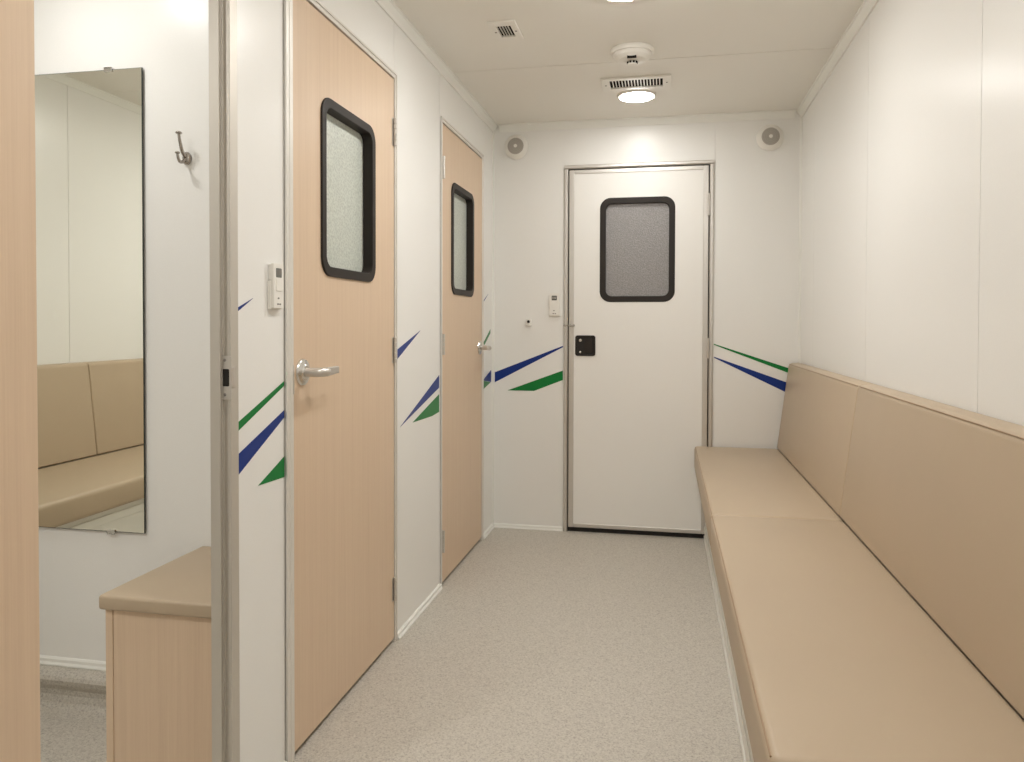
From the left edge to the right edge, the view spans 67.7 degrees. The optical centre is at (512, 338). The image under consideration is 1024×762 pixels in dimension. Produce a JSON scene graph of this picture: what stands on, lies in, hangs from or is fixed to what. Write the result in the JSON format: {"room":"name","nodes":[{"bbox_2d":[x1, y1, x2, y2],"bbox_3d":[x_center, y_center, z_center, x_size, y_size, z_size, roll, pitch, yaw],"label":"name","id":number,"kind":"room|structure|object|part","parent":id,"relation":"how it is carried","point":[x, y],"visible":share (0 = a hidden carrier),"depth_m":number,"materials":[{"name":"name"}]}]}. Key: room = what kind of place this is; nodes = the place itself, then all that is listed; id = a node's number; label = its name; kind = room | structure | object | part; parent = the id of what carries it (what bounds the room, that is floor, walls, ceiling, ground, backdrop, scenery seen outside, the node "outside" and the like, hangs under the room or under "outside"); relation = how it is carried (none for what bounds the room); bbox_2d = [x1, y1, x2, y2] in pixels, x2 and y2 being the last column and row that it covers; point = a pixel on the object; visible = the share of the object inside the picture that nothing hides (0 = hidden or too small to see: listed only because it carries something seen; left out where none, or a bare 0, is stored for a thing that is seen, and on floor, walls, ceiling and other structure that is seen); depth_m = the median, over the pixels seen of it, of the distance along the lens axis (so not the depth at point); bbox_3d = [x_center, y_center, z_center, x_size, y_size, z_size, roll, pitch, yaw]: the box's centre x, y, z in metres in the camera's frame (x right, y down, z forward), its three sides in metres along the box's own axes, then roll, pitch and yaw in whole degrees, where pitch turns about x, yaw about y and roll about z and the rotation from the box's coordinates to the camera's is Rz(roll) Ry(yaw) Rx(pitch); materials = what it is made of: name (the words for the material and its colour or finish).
{"room":"mobile clinic interior","nodes":[
{"label":"mobile clinic interior","id":0,"kind":"room"},
{"bbox_2d":[34,0,210,660],"bbox_3d":[-1.295,-0.027,2.154,1.553,2.100,0.045,0,1,11],"label":"wall","id":1,"kind":"structure","parent":0,"point":[169,39],"depth_m":2.06,"materials":[{"name":"white paint"}]},
{"bbox_2d":[40,664,105,723],"bbox_3d":[-1.456,0.969,2.141,1.256,0.106,0.078,0,1,11],"label":"trim","id":2,"kind":"structure","parent":1,"relation":"attached to","point":[67,693],"depth_m":2.10,"materials":[{"name":"plastic"}]},
{"bbox_2d":[40,655,105,670],"bbox_3d":[-1.449,0.904,2.173,1.256,0.022,0.010,0,1,11],"label":"trim","id":3,"kind":"structure","parent":1,"relation":"attached to","point":[44,659],"depth_m":2.13,"materials":[{"name":"white plastic"}]},
{"bbox_2d":[35,67,145,534],"bbox_3d":[-1.231,-0.100,2.110,0.478,1.271,0.014,0,1,11],"label":"wall mirror","id":4,"kind":"object","parent":1,"relation":"attached to","point":[89,148],"visible":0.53,"depth_m":2.09,"materials":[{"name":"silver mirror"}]},
{"bbox_2d":[175,131,191,164],"bbox_3d":[-0.873,-0.502,2.012,0.026,0.083,0.049,0,1,11],"label":"coat hook","id":5,"kind":"object","parent":1,"relation":"attached to","point":[186,156],"visible":1,"depth_m":2.01,"materials":[{"name":"silver metal"}]},
{"bbox_3d":[-0.869,-0.479,2.031,0.026,0.036,0.012,0,1,11],"label":"mounting plate","id":6,"kind":"part","parent":5,"relation":"part of","materials":[{"name":"silver metal"}]},
{"bbox_2d":[237,0,491,761],"bbox_3d":[-0.619,-0.014,1.501,0.031,2.100,5.100,0,1,11],"label":"wall","id":7,"kind":"structure","parent":0,"point":[424,95],"depth_m":1.81,"materials":[{"name":"white paint"}]},
{"bbox_2d":[0,0,239,761],"bbox_3d":[-0.669,0.085,1.077,0.102,1.917,1.056,0,1,6],"label":"door frame","id":8,"kind":"structure","parent":7,"relation":"in","point":[19,519],"depth_m":1.03,"materials":[{"name":"brown wood"}]},
{"bbox_3d":[-0.651,0.081,1.317,0.042,1.917,0.580,0,1,11],"label":"frame","id":9,"kind":"part","parent":8,"relation":"part of","materials":[{"name":"silver metal"}]},
{"bbox_3d":[-0.590,0.081,1.569,0.028,0.090,0.002,0,1,11],"label":"strike plate","id":10,"kind":"part","parent":8,"relation":"part of","materials":[{"name":"silver metal"}]},
{"bbox_2d":[267,263,283,309],"bbox_3d":[-0.544,-0.119,1.755,0.016,0.105,0.052,0,1,11],"label":"remote control","id":11,"kind":"object","parent":7,"relation":"attached to","point":[275,287],"visible":1,"depth_m":1.74,"materials":[{"name":"white plastic"}]},
{"bbox_2d":[283,0,396,761],"bbox_3d":[-0.450,0.076,2.180,0.096,1.897,0.761,0,1,11],"label":"door","id":12,"kind":"structure","parent":7,"relation":"in","point":[340,97],"depth_m":2.11,"materials":[{"name":"brown wood"}]},
{"bbox_3d":[-0.518,0.084,1.897,0.014,0.068,0.068,0,1,11],"label":"handle","id":13,"kind":"part","parent":12,"relation":"part of","materials":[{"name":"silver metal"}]},
{"bbox_3d":[-0.460,0.084,1.939,0.013,0.023,0.070,0,1,11],"label":"lever","id":14,"kind":"part","parent":12,"relation":"part of","materials":[{"name":"silver metal"}]},
{"bbox_2d":[397,583,442,639],"bbox_3d":[-0.338,1.002,2.827,0.013,0.021,0.511,0,1,11],"label":"baseboard","id":15,"kind":"structure","parent":7,"relation":"attached to","point":[436,591],"depth_m":2.79,"materials":[{"name":"white plastic"}]},
{"bbox_2d":[375,0,497,132],"bbox_3d":[-0.590,-1.046,1.477,0.025,0.036,5.100,0,1,11],"label":"trim","id":16,"kind":"structure","parent":7,"relation":"attached to","point":[390,8],"depth_m":2.90,"materials":[{"name":"white plastic"}]},
{"bbox_2d":[440,116,491,583],"bbox_3d":[-0.203,0.054,3.412,0.096,1.897,0.719,0,1,11],"label":"door","id":17,"kind":"structure","parent":7,"relation":"in","point":[462,347],"depth_m":3.38,"materials":[{"name":"brown wood"}]},
{"bbox_3d":[-0.155,0.046,3.704,0.014,0.068,0.068,0,1,11],"label":"handle","id":18,"kind":"part","parent":17,"relation":"part of","materials":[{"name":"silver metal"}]},
{"bbox_2d":[483,524,493,538],"bbox_3d":[-0.124,0.984,3.895,0.013,0.021,0.218,0,1,11],"label":"baseboard","id":19,"kind":"structure","parent":7,"relation":"attached to","point":[491,527],"depth_m":3.88,"materials":[{"name":"white plastic"}]},
{"bbox_2d":[492,132,494,522],"bbox_3d":[-0.101,-0.050,3.986,0.009,2.042,0.022,0,1,11],"label":"trim","id":20,"kind":"structure","parent":7,"relation":"attached to","point":[493,133],"depth_m":3.98,"materials":[{"name":"white plastic"}]},
{"bbox_2d":[40,528,742,761],"bbox_3d":[-0.635,1.066,1.523,3.308,0.060,5.300,0,1,11],"label":"floor","id":21,"kind":"structure","parent":0,"point":[538,645],"depth_m":2.36,"materials":[{"name":"plastic"}]},
{"bbox_2d":[99,546,211,761],"bbox_3d":[-0.726,0.794,1.831,0.292,0.470,0.385,0,1,11],"label":"bench","id":22,"kind":"object","parent":21,"relation":"on","point":[159,661],"visible":0.48,"depth_m":1.66,"materials":[{"name":"brown wood"}]},
{"bbox_3d":[-0.858,0.810,1.817,0.017,0.438,0.283,0,1,11],"label":"panel","id":23,"kind":"part","parent":22,"relation":"part of","materials":[{"name":"brown wood"}]},
{"bbox_2d":[99,546,210,618],"bbox_3d":[-0.726,0.575,1.827,0.292,0.032,0.385,0,1,11],"label":"seat cushion","id":24,"kind":"object","parent":22,"relation":"on","point":[180,588],"depth_m":1.68,"materials":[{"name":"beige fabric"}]},
{"bbox_3d":[-0.746,0.813,1.661,0.263,0.438,0.017,0,1,11],"label":"panel","id":25,"kind":"part","parent":22,"relation":"part of","materials":[{"name":"brown wood"}]},
{"bbox_2d":[694,363,1023,761],"bbox_3d":[0.645,0.601,1.257,0.493,0.885,5.078,0,1,11],"label":"bench","id":26,"kind":"object","parent":21,"relation":"on","point":[829,658],"visible":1,"depth_m":1.54,"materials":[{"name":"beige leather"}]},
{"bbox_2d":[694,446,842,545],"bbox_3d":[0.961,0.604,3.064,0.402,0.116,1.392,0,1,11],"label":"seat cushion","id":27,"kind":"object","parent":26,"relation":"on","point":[732,481],"depth_m":2.83,"materials":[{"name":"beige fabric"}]},
{"bbox_3d":[1.202,0.337,3.029,0.102,0.418,1.357,0,1,11],"label":"backrest","id":28,"kind":"part","parent":26,"relation":"part of","materials":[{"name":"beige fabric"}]},
{"bbox_2d":[711,515,1023,761],"bbox_3d":[0.687,0.628,1.697,0.402,0.116,1.392,0,1,11],"label":"seat cushion","id":29,"kind":"object","parent":26,"relation":"on","point":[834,660],"depth_m":1.37,"materials":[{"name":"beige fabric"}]},
{"bbox_3d":[0.931,0.360,1.679,0.102,0.418,1.392,0,1,11],"label":"backrest","id":30,"kind":"part","parent":26,"relation":"part of","materials":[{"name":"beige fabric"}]},
{"bbox_2d":[393,0,863,124],"bbox_3d":[-0.630,-1.089,1.484,3.308,0.050,5.300,0,1,11],"label":"ceiling","id":31,"kind":"structure","parent":0,"point":[720,56],"depth_m":2.86,"materials":[{"name":"white paint"}]},
{"bbox_2d":[487,19,523,40],"bbox_3d":[-0.024,-1.079,2.679,0.096,0.010,0.170,0,1,11],"label":"ceiling vent","id":32,"kind":"object","parent":31,"relation":"in","point":[503,30],"visible":1,"depth_m":2.67,"materials":[{"name":"white plastic"}]},
{"bbox_2d":[610,42,654,66],"bbox_3d":[0.451,-1.056,2.875,0.166,0.058,0.166,0,1,11],"label":"smoke detector","id":33,"kind":"object","parent":31,"relation":"attached to","point":[631,54],"visible":1,"depth_m":2.83,"materials":[{"name":"white plastic"}]},
{"bbox_2d":[600,74,670,91],"bbox_3d":[0.527,-1.088,3.256,0.291,0.010,0.164,0,1,11],"label":"ceiling vent","id":34,"kind":"object","parent":31,"relation":"in","point":[649,81],"visible":1,"depth_m":3.25,"materials":[{"name":"white plastic"}]},
{"bbox_2d":[617,89,655,102],"bbox_3d":[0.558,-1.085,3.433,0.174,0.022,0.174,0,1,11],"label":"recessed light","id":35,"kind":"object","parent":31,"relation":"in","point":[642,95],"visible":1,"depth_m":3.40,"materials":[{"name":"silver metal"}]},
{"bbox_2d":[620,92,653,101],"bbox_3d":[0.558,-1.084,3.433,0.151,0.020,0.151,0,1,11],"label":"diffuser","id":36,"kind":"object","parent":35,"relation":"attached to","point":[624,96],"depth_m":3.40,"materials":[{"name":"white plastic"}]},
{"bbox_2d":[494,112,799,526],"bbox_3d":[0.655,-0.053,3.876,1.635,2.100,0.061,0,1,11],"label":"wall","id":37,"kind":"structure","parent":0,"point":[756,189],"depth_m":3.84,"materials":[{"name":"white paint"}]},
{"bbox_2d":[504,135,528,159],"bbox_3d":[0.017,-0.990,3.937,0.128,0.128,0.038,0,1,11],"label":"wall speaker","id":38,"kind":"object","parent":37,"relation":"attached to","point":[516,147],"visible":1,"depth_m":3.93,"materials":[{"name":"white plastic"}]},
{"bbox_2d":[508,138,523,153],"bbox_3d":[0.015,-0.990,3.926,0.084,0.084,0.006,0,1,11],"label":"grille","id":39,"kind":"object","parent":38,"relation":"attached to","point":[515,145],"depth_m":3.92,"materials":[{"name":"grey plastic"}]},
{"bbox_2d":[492,523,562,530],"bbox_3d":[0.075,0.983,3.974,0.372,0.021,0.013,0,1,11],"label":"baseboard","id":40,"kind":"structure","parent":37,"relation":"attached to","point":[496,525],"depth_m":3.97,"materials":[{"name":"white plastic"}]},
{"bbox_2d":[526,319,531,325],"bbox_3d":[0.083,-0.082,3.949,0.028,0.036,0.022,0,1,11],"label":"button","id":41,"kind":"object","parent":37,"relation":"attached to","point":[528,321],"visible":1,"depth_m":3.94,"materials":[{"name":"white plastic"}]},
{"bbox_2d":[549,293,559,315],"bbox_3d":[0.215,-0.172,3.924,0.056,0.117,0.016,0,1,11],"label":"remote control","id":42,"kind":"object","parent":37,"relation":"attached to","point":[554,304],"visible":1,"depth_m":3.92,"materials":[{"name":"white plastic"}]},
{"bbox_2d":[563,160,713,537],"bbox_3d":[0.630,0.057,3.865,0.744,1.880,0.067,0,1,11],"label":"door","id":43,"kind":"structure","parent":37,"relation":"in","point":[639,237],"depth_m":3.85,"materials":[{"name":"white metal"}]},
{"bbox_3d":[0.372,0.037,3.899,0.087,0.089,0.001,0,1,11],"label":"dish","id":44,"kind":"part","parent":43,"relation":"part of","materials":[{"name":"black plastic"}]},
{"bbox_2d":[498,109,795,132],"bbox_3d":[0.645,-1.085,3.817,1.461,0.036,0.025,0,1,11],"label":"trim","id":45,"kind":"structure","parent":37,"relation":"attached to","point":[776,114],"depth_m":3.81,"materials":[{"name":"white plastic"}]},
{"bbox_2d":[756,124,783,150],"bbox_3d":[1.247,-0.975,3.691,0.128,0.128,0.038,0,1,11],"label":"wall speaker","id":46,"kind":"object","parent":37,"relation":"attached to","point":[770,137],"visible":1,"depth_m":3.68,"materials":[{"name":"white plastic"}]},
{"bbox_2d":[762,128,779,144],"bbox_3d":[1.245,-0.975,3.680,0.084,0.084,0.006,0,1,11],"label":"grille","id":47,"kind":"object","parent":46,"relation":"attached to","point":[770,136],"depth_m":3.68,"materials":[{"name":"grey plastic"}]},
{"bbox_2d":[799,0,1023,719],"bbox_3d":[0.920,-0.005,1.192,0.060,2.100,5.300,0,1,11],"label":"wall","id":48,"kind":"structure","parent":0,"point":[912,240],"depth_m":1.93,"materials":[{"name":"white paint"}]},
{"bbox_2d":[797,117,802,471],"bbox_3d":[1.385,-0.041,3.688,0.009,2.042,0.022,0,1,11],"label":"trim","id":49,"kind":"structure","parent":48,"relation":"attached to","point":[801,118],"depth_m":3.68,"materials":[{"name":"white plastic"}]},
{"bbox_2d":[796,0,878,117],"bbox_3d":[0.881,-1.037,1.182,0.025,0.036,5.100,0,1,11],"label":"trim","id":50,"kind":"structure","parent":48,"relation":"attached to","point":[867,6],"depth_m":2.83,"materials":[{"name":"white plastic"}]}
]}

